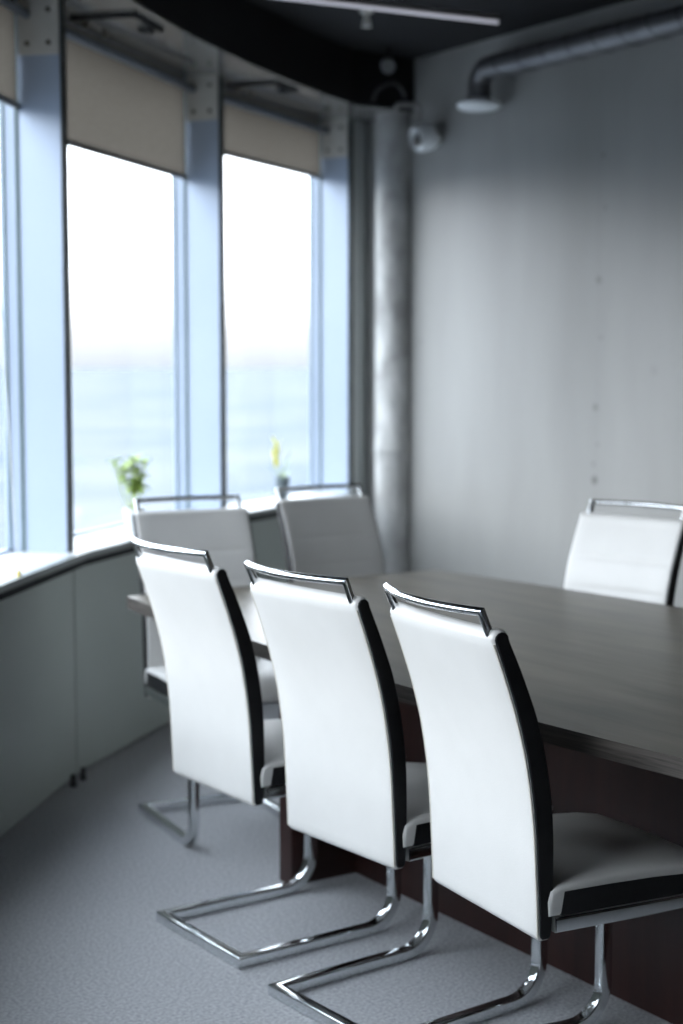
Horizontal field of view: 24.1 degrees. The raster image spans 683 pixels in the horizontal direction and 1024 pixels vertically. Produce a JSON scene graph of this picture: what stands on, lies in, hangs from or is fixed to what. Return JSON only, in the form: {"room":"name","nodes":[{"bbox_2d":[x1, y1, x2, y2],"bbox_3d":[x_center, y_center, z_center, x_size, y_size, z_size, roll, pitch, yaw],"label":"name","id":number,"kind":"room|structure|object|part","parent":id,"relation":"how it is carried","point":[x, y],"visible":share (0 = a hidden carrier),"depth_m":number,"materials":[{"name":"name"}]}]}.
{"room":"office","nodes":[
{"label":"office","id":0,"kind":"room"},
{"bbox_2d":[0,517,287,837],"bbox_3d":[0.586,0.820,2.709,5.342,0.726,10.101,-3,6,-33],"label":"wall","id":1,"kind":"structure","parent":0,"point":[72,696],"depth_m":5.55,"materials":[{"name":"grey paint"}]},
{"bbox_2d":[0,0,73,554],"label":"window","id":2,"kind":"structure","parent":1,"relation":"in","point":[34,185],"depth_m":5.54,"materials":[{"name":"metal"}]},
{"bbox_2d":[0,0,29,576],"bbox_3d":[-1.115,-0.722,4.805,0.220,1.936,1.502,1,5,8],"label":"window frame","id":3,"kind":"structure","parent":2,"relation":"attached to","point":[8,8],"depth_m":5.38,"materials":[{"name":"metal"}]},
{"bbox_3d":[-1.077,-0.723,5.032,0.004,1.839,0.326,-3,6,-27],"label":"pull cord","id":4,"kind":"part","parent":3,"relation":"part of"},
{"bbox_3d":[-1.035,-1.658,5.456,0.148,0.193,0.010,1,5,12],"label":"bracket plate","id":5,"kind":"part","parent":2,"relation":"part of","materials":[{"name":"grey metal"}]},
{"bbox_2d":[74,74,226,536],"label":"window","id":6,"kind":"structure","parent":1,"relation":"in","point":[198,201],"depth_m":7.01,"materials":[{"name":"metal"}]},
{"bbox_2d":[66,23,195,179],"bbox_3d":[-0.867,-1.603,6.242,0.063,0.442,1.504,2,5,16],"label":"roller blind","id":7,"kind":"object","parent":6,"relation":"attached to","point":[125,106],"visible":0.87,"depth_m":6.34,"materials":[{"name":"fabric"}]},
{"bbox_3d":[-0.603,-1.792,6.919,0.148,0.193,0.010,2,6,21],"label":"bracket plate","id":8,"kind":"part","parent":6,"relation":"part of","materials":[{"name":"grey metal"}]},
{"bbox_2d":[0,491,352,581],"bbox_3d":[0.405,0.423,2.700,5.573,0.030,10.285,-3,6,-33],"label":"windowsill","id":9,"kind":"structure","parent":1,"relation":"attached to","point":[27,560],"depth_m":5.93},
{"bbox_2d":[105,454,151,530],"bbox_3d":[-0.835,-0.075,6.334,0.161,0.301,0.176,-3,6,-33],"label":"potted plant","id":10,"kind":"object","parent":9,"relation":"on","point":[136,483],"visible":0.94,"depth_m":6.32,"materials":[{"name":"green plant"}]},
{"bbox_3d":[-0.871,-0.104,6.334,0.069,0.201,0.006,0,5,-1],"label":"stem","id":11,"kind":"part","parent":10,"relation":"part of","materials":[{"name":"green plant"}]},
{"bbox_3d":[-0.849,-0.095,6.358,0.051,0.177,0.006,4,7,39],"label":"stem","id":12,"kind":"part","parent":10,"relation":"part of","materials":[{"name":"green plant"}]},
{"bbox_3d":[-0.827,-0.107,6.329,0.006,0.206,0.015,4,7,38],"label":"stem","id":13,"kind":"part","parent":10,"relation":"part of","materials":[{"name":"green plant"}]},
{"bbox_3d":[-0.823,0.029,6.347,0.084,0.090,0.084,-3,6,-33],"label":"pot","id":14,"kind":"part","parent":10,"relation":"part of","materials":[{"name":"white ceramic"}]},
{"bbox_3d":[-0.814,-0.089,6.317,0.010,0.173,0.033,-3,6,-33],"label":"stem","id":15,"kind":"part","parent":10,"relation":"part of","materials":[{"name":"green plant"}]},
{"bbox_3d":[-0.794,-0.102,6.316,0.051,0.199,0.006,3,6,33],"label":"stem","id":16,"kind":"part","parent":10,"relation":"part of","materials":[{"name":"green plant"}]},
{"bbox_2d":[267,436,290,499],"bbox_3d":[-0.310,-0.213,7.738,0.216,0.321,0.091,-3,6,-33],"label":"potted plant","id":17,"kind":"object","parent":9,"relation":"on","point":[280,481],"visible":0.89,"depth_m":7.74,"materials":[{"name":"yellow plant"}]},
{"bbox_3d":[-0.287,-0.113,7.773,0.072,0.115,0.072,-3,6,-33],"label":"pot","id":18,"kind":"part","parent":17,"relation":"part of","materials":[{"name":"clear glass"}]},
{"bbox_2d":[0,492,358,600],"bbox_3d":[0.590,0.420,2.690,5.302,0.023,10.003,-3,6,-33],"label":"trim","id":19,"kind":"structure","parent":1,"relation":"attached to","point":[31,575],"depth_m":5.45,"materials":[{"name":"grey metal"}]},
{"bbox_2d":[66,0,414,122],"bbox_3d":[0.441,-1.621,2.580,5.842,0.255,10.696,-3,6,-33],"label":"ceiling","id":20,"kind":"structure","parent":0,"point":[245,30],"depth_m":6.85,"materials":[{"name":"black paint"}]},
{"bbox_2d":[69,13,163,37],"bbox_3d":[-0.822,-1.780,5.862,0.383,0.025,0.376,-3,6,-33],"label":"access hatch","id":21,"kind":"object","parent":20,"relation":"attached to","point":[106,24],"visible":1,"depth_m":5.84,"materials":[{"name":"black paint"}]},
{"bbox_3d":[-0.933,-1.776,5.839,0.026,0.021,0.026,-3,6,-33],"label":"knob","id":22,"kind":"part","parent":21,"relation":"part of","materials":[{"name":"black metal"}]},
{"bbox_3d":[-0.888,-1.791,6.011,0.026,0.021,0.026,-3,6,-33],"label":"knob","id":23,"kind":"part","parent":21,"relation":"part of","materials":[{"name":"grey metal"}]},
{"bbox_3d":[-0.824,-1.790,5.869,0.235,0.006,0.277,1,5,15],"label":"door","id":24,"kind":"part","parent":21,"relation":"part of","materials":[{"name":"grey metal"}]},
{"bbox_2d":[225,81,297,97],"bbox_3d":[-0.362,-1.903,7.213,0.343,0.025,0.342,-3,6,-33],"label":"access hatch","id":25,"kind":"object","parent":20,"relation":"attached to","point":[253,88],"visible":0.99,"depth_m":7.20,"materials":[{"name":"black paint"}]},
{"bbox_3d":[-0.363,-1.913,7.221,0.235,0.006,0.232,2,6,23],"label":"door","id":26,"kind":"part","parent":25,"relation":"part of","materials":[{"name":"grey metal"}]},
{"bbox_2d":[371,82,406,101],"bbox_3d":[0.240,-2.031,7.750,0.194,0.098,0.065,-3,6,-33],"label":"cable","id":27,"kind":"object","parent":20,"relation":"attached to","point":[399,86],"visible":1,"depth_m":7.72,"materials":[{"name":"black plastic"}]},
{"bbox_2d":[0,703,671,1023],"bbox_3d":[0.570,1.260,2.841,5.724,0.150,10.531,-3,6,-33],"label":"floor","id":28,"kind":"structure","parent":0,"point":[85,876],"depth_m":4.07,"materials":[{"name":"carpet"}]},
{"bbox_2d":[70,774,76,787],"bbox_3d":[-0.920,0.920,5.486,0.026,0.046,0.026,-3,6,-33],"label":"panel foot","id":29,"kind":"object","parent":28,"relation":"on","point":[73,784],"visible":1,"depth_m":5.48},
{"bbox_2d":[79,767,86,780],"bbox_3d":[-0.901,0.912,5.579,0.026,0.046,0.026,-3,6,-33],"label":"panel foot","id":30,"kind":"object","parent":28,"relation":"on","point":[83,777],"visible":1,"depth_m":5.57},
{"bbox_2d":[132,495,279,844],"bbox_3d":[-0.388,0.475,5.046,0.409,1.012,0.615,-3,6,-26],"label":"chair","id":31,"kind":"object","parent":28,"relation":"on","point":[226,533],"visible":0.49,"depth_m":5.16,"materials":[{"name":"white leather"}]},
{"bbox_3d":[-0.639,0.296,5.111,0.014,0.577,0.129,-3,6,-26],"label":"panel","id":32,"kind":"part","parent":31,"relation":"part of","materials":[{"name":"black leather"}]},
{"bbox_3d":[-0.524,0.541,4.879,0.014,0.044,0.402,-3,6,-26],"label":"seat panel","id":33,"kind":"part","parent":31,"relation":"part of","materials":[{"name":"black leather"}]},
{"bbox_3d":[-0.507,-0.021,5.247,0.368,0.060,0.071,-3,6,-26],"label":"grab rail","id":34,"kind":"part","parent":31,"relation":"part of","materials":[{"name":"silver metal"}]},
{"bbox_3d":[-0.470,0.288,5.199,0.391,0.586,0.148,-3,6,-26],"label":"backrest","id":35,"kind":"part","parent":31,"relation":"part of","materials":[{"name":"white leather"}]},
{"bbox_3d":[-0.367,0.769,5.030,0.409,0.430,0.490,-3,6,-26],"label":"cantilever frame","id":36,"kind":"part","parent":31,"relation":"part of","materials":[{"name":"silver metal"}]},
{"bbox_3d":[-0.350,0.522,4.971,0.406,0.072,0.439,-3,6,-26],"label":"seat","id":37,"kind":"part","parent":31,"relation":"part of","materials":[{"name":"white leather"}]},
{"bbox_3d":[-0.297,0.281,5.277,0.014,0.577,0.129,-3,6,-26],"label":"panel","id":38,"kind":"part","parent":31,"relation":"part of","materials":[{"name":"black leather"}]},
{"bbox_2d":[130,537,400,968],"bbox_3d":[-0.202,0.566,4.058,0.615,1.012,0.409,-4,6,-35],"label":"chair","id":39,"kind":"object","parent":28,"relation":"on","point":[222,742],"visible":0.81,"depth_m":3.92,"materials":[{"name":"white leather"}]},
{"bbox_3d":[-0.424,0.106,3.858,0.071,0.060,0.368,-4,6,-35],"label":"grab rail","id":40,"kind":"part","parent":39,"relation":"part of","materials":[{"name":"silver metal"}]},
{"bbox_3d":[-0.355,0.403,3.934,0.148,0.586,0.391,-4,6,-35],"label":"backrest","id":41,"kind":"part","parent":39,"relation":"part of","materials":[{"name":"white leather"}]},
{"bbox_3d":[-0.241,0.417,3.782,0.129,0.577,0.014,-4,6,-35],"label":"panel","id":42,"kind":"part","parent":39,"relation":"part of","materials":[{"name":"black leather"}]},
{"bbox_3d":[-0.130,0.601,4.112,0.439,0.072,0.406,-4,6,-35],"label":"seat","id":43,"kind":"part","parent":39,"relation":"part of","materials":[{"name":"white leather"}]},
{"bbox_3d":[-0.010,0.625,3.958,0.402,0.044,0.014,-4,6,-35],"label":"seat panel","id":44,"kind":"part","parent":39,"relation":"part of","materials":[{"name":"black leather"}]},
{"bbox_3d":[-0.163,0.853,4.112,0.490,0.430,0.409,-4,6,-35],"label":"cantilever frame","id":45,"kind":"part","parent":39,"relation":"part of","materials":[{"name":"silver metal"}]},
{"bbox_2d":[275,484,384,581],"bbox_3d":[0.072,0.430,5.545,0.409,1.012,0.615,-4,6,-35],"label":"chair","id":46,"kind":"object","parent":28,"relation":"on","point":[338,536],"visible":0.48,"depth_m":5.66,"materials":[{"name":"white leather"}]},
{"bbox_3d":[-0.189,0.254,5.569,0.014,0.577,0.129,-4,6,-35],"label":"panel","id":47,"kind":"part","parent":46,"relation":"part of","materials":[{"name":"black leather"}]},
{"bbox_3d":[-0.084,-0.064,5.724,0.368,0.060,0.071,-4,6,-35],"label":"grab rail","id":48,"kind":"part","parent":46,"relation":"part of","materials":[{"name":"silver metal"}]},
{"bbox_3d":[0.123,0.234,5.788,0.014,0.577,0.129,-4,6,-35],"label":"panel","id":49,"kind":"part","parent":46,"relation":"part of","materials":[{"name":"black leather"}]},
{"bbox_2d":[244,560,552,1023],"bbox_3d":[0.113,0.609,3.579,0.615,1.012,0.409,-4,7,-37],"label":"chair","id":50,"kind":"object","parent":28,"relation":"on","point":[351,786],"visible":0.93,"depth_m":3.44,"materials":[{"name":"white leather"}]},
{"bbox_3d":[-0.104,0.150,3.372,0.071,0.060,0.368,-4,7,-37],"label":"grab rail","id":51,"kind":"part","parent":50,"relation":"part of","materials":[{"name":"silver metal"}]},
{"bbox_3d":[-0.037,0.447,3.450,0.148,0.586,0.391,-4,7,-37],"label":"backrest","id":52,"kind":"part","parent":50,"relation":"part of","materials":[{"name":"white leather"}]},
{"bbox_3d":[0.082,0.461,3.302,0.129,0.577,0.014,-4,7,-37],"label":"panel","id":53,"kind":"part","parent":50,"relation":"part of","materials":[{"name":"black leather"}]},
{"bbox_3d":[0.150,0.896,3.634,0.490,0.430,0.409,-4,7,-37],"label":"cantilever frame","id":54,"kind":"part","parent":50,"relation":"part of","materials":[{"name":"silver metal"}]},
{"bbox_3d":[0.308,0.669,3.485,0.402,0.044,0.014,-4,7,-37],"label":"seat panel","id":55,"kind":"part","parent":50,"relation":"part of","materials":[{"name":"black leather"}]},
{"bbox_3d":[0.183,0.644,3.636,0.439,0.072,0.406,-4,7,-37],"label":"seat","id":56,"kind":"part","parent":50,"relation":"part of","materials":[{"name":"white leather"}]},
{"bbox_2d":[127,570,682,1023],"bbox_3d":[0.598,0.704,3.985,1.320,0.750,2.785,-3,6,-33],"label":"conference table","id":57,"kind":"object","parent":28,"relation":"on","point":[602,674],"visible":0.48,"depth_m":3.75,"materials":[{"name":"brown wood"}]},
{"bbox_3d":[0.106,0.665,4.608,0.625,0.713,0.063,-3,6,-33],"label":"panel","id":58,"kind":"part","parent":57,"relation":"part of","materials":[{"name":"brown wood"}]},
{"bbox_3d":[0.488,0.733,3.871,0.030,0.713,1.594,-3,6,-33],"label":"modesty panel","id":59,"kind":"part","parent":57,"relation":"part of","materials":[{"name":"brown wood"}]},
{"bbox_2d":[383,583,682,1023],"bbox_3d":[0.406,0.648,3.158,0.615,1.012,0.409,-3,6,-26],"label":"chair","id":60,"kind":"object","parent":28,"relation":"on","point":[498,843],"visible":1,"depth_m":3.02,"materials":[{"name":"white leather"}]},
{"bbox_3d":[0.163,0.185,2.994,0.071,0.060,0.368,-3,6,-26],"label":"grab rail","id":61,"kind":"part","parent":60,"relation":"part of","materials":[{"name":"silver metal"}]},
{"bbox_3d":[0.238,0.483,3.059,0.148,0.586,0.391,-3,6,-26],"label":"backrest","id":62,"kind":"part","parent":60,"relation":"part of","materials":[{"name":"white leather"}]},
{"bbox_3d":[0.328,0.498,2.891,0.129,0.577,0.014,-3,6,-26],"label":"panel","id":63,"kind":"part","parent":60,"relation":"part of","materials":[{"name":"black leather"}]},
{"bbox_3d":[0.449,0.936,3.206,0.490,0.430,0.409,-3,6,-26],"label":"cantilever frame","id":64,"kind":"part","parent":60,"relation":"part of","materials":[{"name":"silver metal"}]},
{"bbox_3d":[0.485,0.684,3.201,0.439,0.072,0.406,-3,6,-26],"label":"seat","id":65,"kind":"part","parent":60,"relation":"part of","materials":[{"name":"white leather"}]},
{"bbox_3d":[0.580,0.710,3.030,0.402,0.044,0.014,-3,6,-26],"label":"seat panel","id":66,"kind":"part","parent":60,"relation":"part of","materials":[{"name":"black leather"}]},
{"bbox_2d":[563,499,682,605],"bbox_3d":[0.741,0.492,4.866,0.615,1.012,0.409,-5,7,-44],"label":"chair","id":67,"kind":"object","parent":28,"relation":"on","point":[639,558],"visible":0.37,"depth_m":4.96,"materials":[{"name":"white leather"}]},
{"bbox_3d":[0.737,0.296,5.113,0.129,0.577,0.014,-5,7,-44],"label":"panel","id":68,"kind":"part","parent":67,"relation":"part of","materials":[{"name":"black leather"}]},
{"bbox_3d":[0.935,0.001,5.013,0.071,0.060,0.368,-5,7,-44],"label":"grab rail","id":69,"kind":"part","parent":67,"relation":"part of","materials":[{"name":"silver metal"}]},
{"bbox_3d":[1.005,0.320,4.843,0.129,0.577,0.014,-5,7,-44],"label":"panel","id":70,"kind":"part","parent":67,"relation":"part of","materials":[{"name":"black leather"}]},
{"bbox_2d":[353,120,364,494],"bbox_3d":[0.012,-0.671,8.377,0.218,2.690,0.194,-3,6,-33],"label":"wall","id":71,"kind":"structure","parent":0,"point":[358,127],"depth_m":8.30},
{"bbox_2d":[227,118,352,504],"bbox_3d":[-0.357,-1.008,7.742,1.322,1.903,0.797,-3,6,-33],"label":"window","id":72,"kind":"structure","parent":71,"relation":"in","point":[331,196],"depth_m":8.26,"materials":[{"name":"metal"}]},
{"bbox_2d":[224,90,329,178],"bbox_3d":[-0.361,-1.800,7.593,0.063,0.295,1.340,2,6,25],"label":"roller blind","id":73,"kind":"object","parent":72,"relation":"attached to","point":[255,131],"visible":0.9,"depth_m":7.69,"materials":[{"name":"fabric"}]},
{"bbox_3d":[-0.035,-1.905,8.160,0.148,0.193,0.010,3,6,28],"label":"bracket plate","id":74,"kind":"part","parent":72,"relation":"part of","materials":[{"name":"grey metal"}]},
{"bbox_2d":[249,0,628,58],"bbox_3d":[0.675,-1.813,2.629,5.474,0.120,10.531,-3,6,-33],"label":"ceiling","id":75,"kind":"structure","parent":0,"point":[410,36],"depth_m":7.01,"materials":[{"name":"paint"}]},
{"bbox_2d":[360,10,373,27],"bbox_3d":[0.107,-2.103,6.826,0.060,0.066,0.059,-3,6,-33],"label":"sprinkler","id":76,"kind":"object","parent":75,"relation":"attached to","point":[366,13],"visible":0.99,"depth_m":6.81,"materials":[{"name":"silver metal"}]},
{"bbox_2d":[381,47,395,73],"bbox_3d":[0.222,-2.145,7.610,0.090,0.126,0.093,-3,6,-33],"label":"spotlight","id":77,"kind":"object","parent":75,"relation":"attached to","point":[388,66],"visible":1,"depth_m":7.58,"materials":[{"name":"black paint"}]},
{"bbox_2d":[292,0,498,23],"bbox_3d":[0.138,-2.111,6.648,1.202,0.047,0.146,-3,6,-33],"label":"pendant light","id":78,"kind":"object","parent":75,"relation":"hanging from","point":[360,3],"visible":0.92,"depth_m":6.72,"materials":[{"name":"grey plastic"}]},
{"bbox_2d":[457,5,682,111],"bbox_3d":[2.998,-1.667,3.617,0.204,0.352,8.909,-3,6,-33],"label":"air duct","id":79,"kind":"object","parent":75,"relation":"hanging from","point":[668,23],"visible":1,"depth_m":6.70,"materials":[{"name":"silver metal"}]},
{"bbox_2d":[457,97,501,111],"bbox_3d":[0.625,-1.850,7.265,0.204,0.054,0.204,-3,6,-33],"label":"diffuser","id":80,"kind":"object","parent":79,"relation":"attached to","point":[471,104],"depth_m":7.20,"materials":[{"name":"white plastic"}]},
{"bbox_2d":[365,0,682,607],"bbox_3d":[0.942,-0.699,7.277,0.150,2.945,2.830,-3,6,-33],"label":"wall","id":81,"kind":"structure","parent":0,"point":[546,348],"depth_m":7.20,"materials":[{"name":"paint"}]},
{"bbox_2d":[374,111,410,573],"bbox_3d":[0.265,-0.647,8.111,0.196,2.690,0.196,-3,6,-33],"label":"column","id":82,"kind":"structure","parent":81,"relation":"attached to","point":[393,147],"depth_m":8.01,"materials":[{"name":"paint"}]},
{"bbox_2d":[394,102,441,151],"bbox_3d":[0.371,-1.851,7.691,0.241,0.234,0.142,-3,6,-33],"label":"security camera","id":83,"kind":"object","parent":81,"relation":"attached to","point":[423,137],"visible":1,"depth_m":7.67,"materials":[{"name":"white plastic"}]},
{"bbox_3d":[0.318,-1.910,7.673,0.143,0.115,0.026,-2,5,-16],"label":"hooked arm","id":84,"kind":"part","parent":83,"relation":"part of","materials":[{"name":"grey plastic"}]},
{"label":"outside","id":85,"kind":"structure","parent":0,"visible":0},
{"bbox_2d":[0,368,308,549],"bbox_3d":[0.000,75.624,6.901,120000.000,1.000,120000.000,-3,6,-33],"label":"sea","id":86,"kind":"structure","parent":85,"point":[123,413],"depth_m":1769.11,"materials":[{"name":"liquid"}]}
]}

